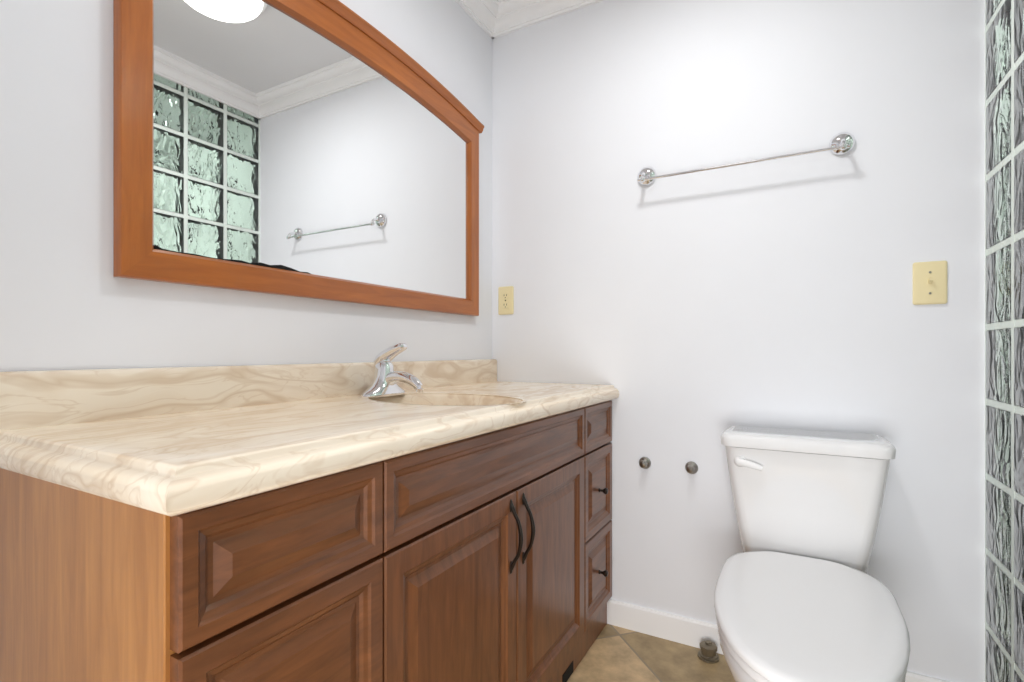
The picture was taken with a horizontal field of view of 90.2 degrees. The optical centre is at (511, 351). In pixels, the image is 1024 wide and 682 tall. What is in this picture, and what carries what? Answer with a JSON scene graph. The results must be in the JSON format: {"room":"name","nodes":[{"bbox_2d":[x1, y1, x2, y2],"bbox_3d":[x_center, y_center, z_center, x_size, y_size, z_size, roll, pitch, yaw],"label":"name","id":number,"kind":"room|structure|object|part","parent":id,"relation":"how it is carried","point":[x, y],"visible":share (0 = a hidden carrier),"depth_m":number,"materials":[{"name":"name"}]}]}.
{"room":"bathroom","nodes":[
{"label":"bathroom","id":0,"kind":"room"},
{"bbox_2d":[0,0,491,371],"bbox_3d":[-0.794,-0.200,0.990,0.100,2.440,2.950,0,0,29],"label":"wall","id":1,"kind":"structure","parent":0,"point":[68,301],"depth_m":0.95,"materials":[{"name":"paint"}]},
{"bbox_2d":[0,359,497,433],"bbox_3d":[-0.451,0.080,1.475,0.022,0.094,1.563,0,0,29],"label":"backsplash","id":2,"kind":"structure","parent":1,"relation":"attached to","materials":[{"name":"stone"}]},
{"bbox_2d":[113,0,483,315],"bbox_3d":[-0.433,-0.546,1.490,0.040,0.812,1.259,0,0,29],"label":"mirror","id":3,"kind":"object","parent":1,"relation":"attached to","point":[322,149],"visible":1,"depth_m":1.28,"materials":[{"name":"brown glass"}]},
{"bbox_2d":[455,0,506,38],"bbox_3d":[-0.715,-1.373,0.946,0.080,0.094,2.750,0,0,29],"label":"crown molding","id":4,"kind":"structure","parent":1,"relation":"attached to","point":[492,19],"depth_m":2.06,"materials":[{"name":"white"}]},
{"bbox_2d":[567,624,734,681],"bbox_3d":[0.431,1.070,0.311,2.900,0.100,2.950,0,0,29],"label":"floor","id":5,"kind":"structure","parent":0,"point":[616,654],"depth_m":1.67,"materials":[{"name":"tile"}]},
{"bbox_2d":[0,395,618,681],"bbox_3d":[-0.212,0.599,1.354,0.558,0.843,1.543,0,0,29],"label":"bathroom vanity","id":6,"kind":"object","parent":5,"relation":"on","point":[381,517],"depth_m":0.79,"materials":[{"name":"brown wood"}]},
{"bbox_2d":[0,379,618,526],"bbox_3d":[-0.220,0.152,1.347,0.550,0.051,1.564,0,0,29],"label":"countertop","id":7,"kind":"structure","parent":6,"relation":"on","point":[142,466],"depth_m":0.77,"materials":[{"name":"beige stone"}]},
{"bbox_2d":[360,343,423,397],"bbox_3d":[-0.320,0.051,1.437,0.174,0.149,0.170,0,0,29],"label":"faucet","id":8,"kind":"object","parent":7,"relation":"on","point":[384,384],"depth_m":1.43,"materials":[{"name":"silver metal"}]},
{"bbox_3d":[0.004,0.629,1.257,0.020,0.572,0.921,0,0,29],"label":"door","id":9,"kind":"part","parent":6,"relation":"part of","materials":[{"name":"brown wood"}]},
{"bbox_3d":[0.024,0.445,1.246,0.041,0.179,0.077,0,0,29],"label":"handle","id":10,"kind":"part","parent":6,"relation":"part of","materials":[{"name":"brown metal"}]},
{"bbox_2d":[698,640,718,662],"bbox_3d":[0.654,0.993,1.700,0.068,0.053,0.068,0,0,29],"label":"stub","id":11,"kind":"object","parent":5,"relation":"on","point":[707,653],"visible":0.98,"depth_m":1.68,"materials":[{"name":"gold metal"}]},
{"bbox_2d":[714,425,909,681],"bbox_3d":[0.707,0.632,1.238,0.432,0.776,0.825,0,0,29],"label":"toilet","id":12,"kind":"object","parent":5,"relation":"on","point":[801,594],"visible":1,"depth_m":1.35,"materials":[{"name":"white ceramic"}]},
{"bbox_3d":[0.689,0.326,1.490,0.079,0.036,0.026,0,0,29],"label":"handle","id":13,"kind":"part","parent":12,"relation":"part of","materials":[{"name":"white plastic"}]},
{"bbox_3d":[0.859,0.455,1.512,0.410,0.340,0.190,0,0,29],"label":"tank","id":14,"kind":"part","parent":12,"relation":"part of","materials":[{"name":"white ceramic"}]},
{"bbox_3d":[0.857,0.265,1.508,0.432,0.041,0.207,0,0,29],"label":"tank lid","id":15,"kind":"part","parent":12,"relation":"part of","materials":[{"name":"white ceramic"}]},
{"bbox_3d":[0.661,0.587,1.156,0.384,0.021,0.638,0,0,29],"label":"seat lid","id":16,"kind":"part","parent":12,"relation":"part of","materials":[{"name":"white plastic"}]},
{"bbox_2d":[492,0,984,681],"bbox_3d":[0.676,-0.200,1.805,1.680,2.440,0.100,0,0,29],"label":"wall","id":17,"kind":"structure","parent":0,"point":[692,316],"depth_m":1.69,"materials":[{"name":"paint"}]},
{"bbox_2d":[498,286,513,314],"bbox_3d":[-0.026,-0.212,2.131,0.072,0.117,0.007,0,0,29],"label":"electrical outlet","id":18,"kind":"object","parent":17,"relation":"attached to","point":[506,300],"visible":1,"depth_m":2.13,"materials":[{"name":"beige plastic"}]},
{"bbox_2d":[499,0,603,33],"bbox_3d":[0.593,-1.373,1.748,1.410,0.094,0.080,0,0,29],"label":"crown molding","id":19,"kind":"structure","parent":17,"relation":"attached to","point":[515,15],"depth_m":2.04,"materials":[{"name":"white"}]},
{"bbox_2d":[639,457,650,468],"bbox_3d":[0.474,0.405,1.838,0.044,0.044,0.034,0,0,29],"label":"pipe stub","id":20,"kind":"object","parent":17,"relation":"attached to","point":[644,462],"depth_m":1.84,"materials":[{"name":"silver metal"}]},
{"bbox_2d":[685,461,697,473],"bbox_3d":[0.616,0.405,1.759,0.044,0.044,0.034,0,0,29],"label":"pipe stub","id":21,"kind":"object","parent":17,"relation":"attached to","point":[691,467],"depth_m":1.76,"materials":[{"name":"silver metal"}]},
{"bbox_2d":[637,132,854,185],"bbox_3d":[0.732,-0.631,1.675,0.663,0.073,0.070,0,0,29],"label":"towel rail","id":22,"kind":"object","parent":17,"relation":"attached to","point":[842,143],"visible":1,"depth_m":1.59,"materials":[{"name":"silver metal"}]},
{"bbox_2d":[607,599,950,681],"bbox_3d":[0.823,0.975,1.659,1.080,0.090,0.012,0,0,29],"label":"baseboard","id":23,"kind":"structure","parent":17,"relation":"attached to","point":[670,627],"depth_m":1.80,"materials":[{"name":"white wood"}]},
{"bbox_2d":[913,261,946,304],"bbox_3d":[1.190,-0.195,1.451,0.078,0.122,0.018,0,0,29],"label":"light switch","id":24,"kind":"object","parent":17,"relation":"attached to","point":[930,282],"visible":1,"depth_m":1.45,"materials":[{"name":"beige plastic"}]},
{"bbox_2d":[985,0,1023,681],"bbox_3d":[0.943,-0.226,0.663,0.095,2.378,1.638,0,0,29],"label":"glass wall","id":25,"kind":"structure","parent":0,"point":[1004,340],"depth_m":1.27,"materials":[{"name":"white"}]}
]}

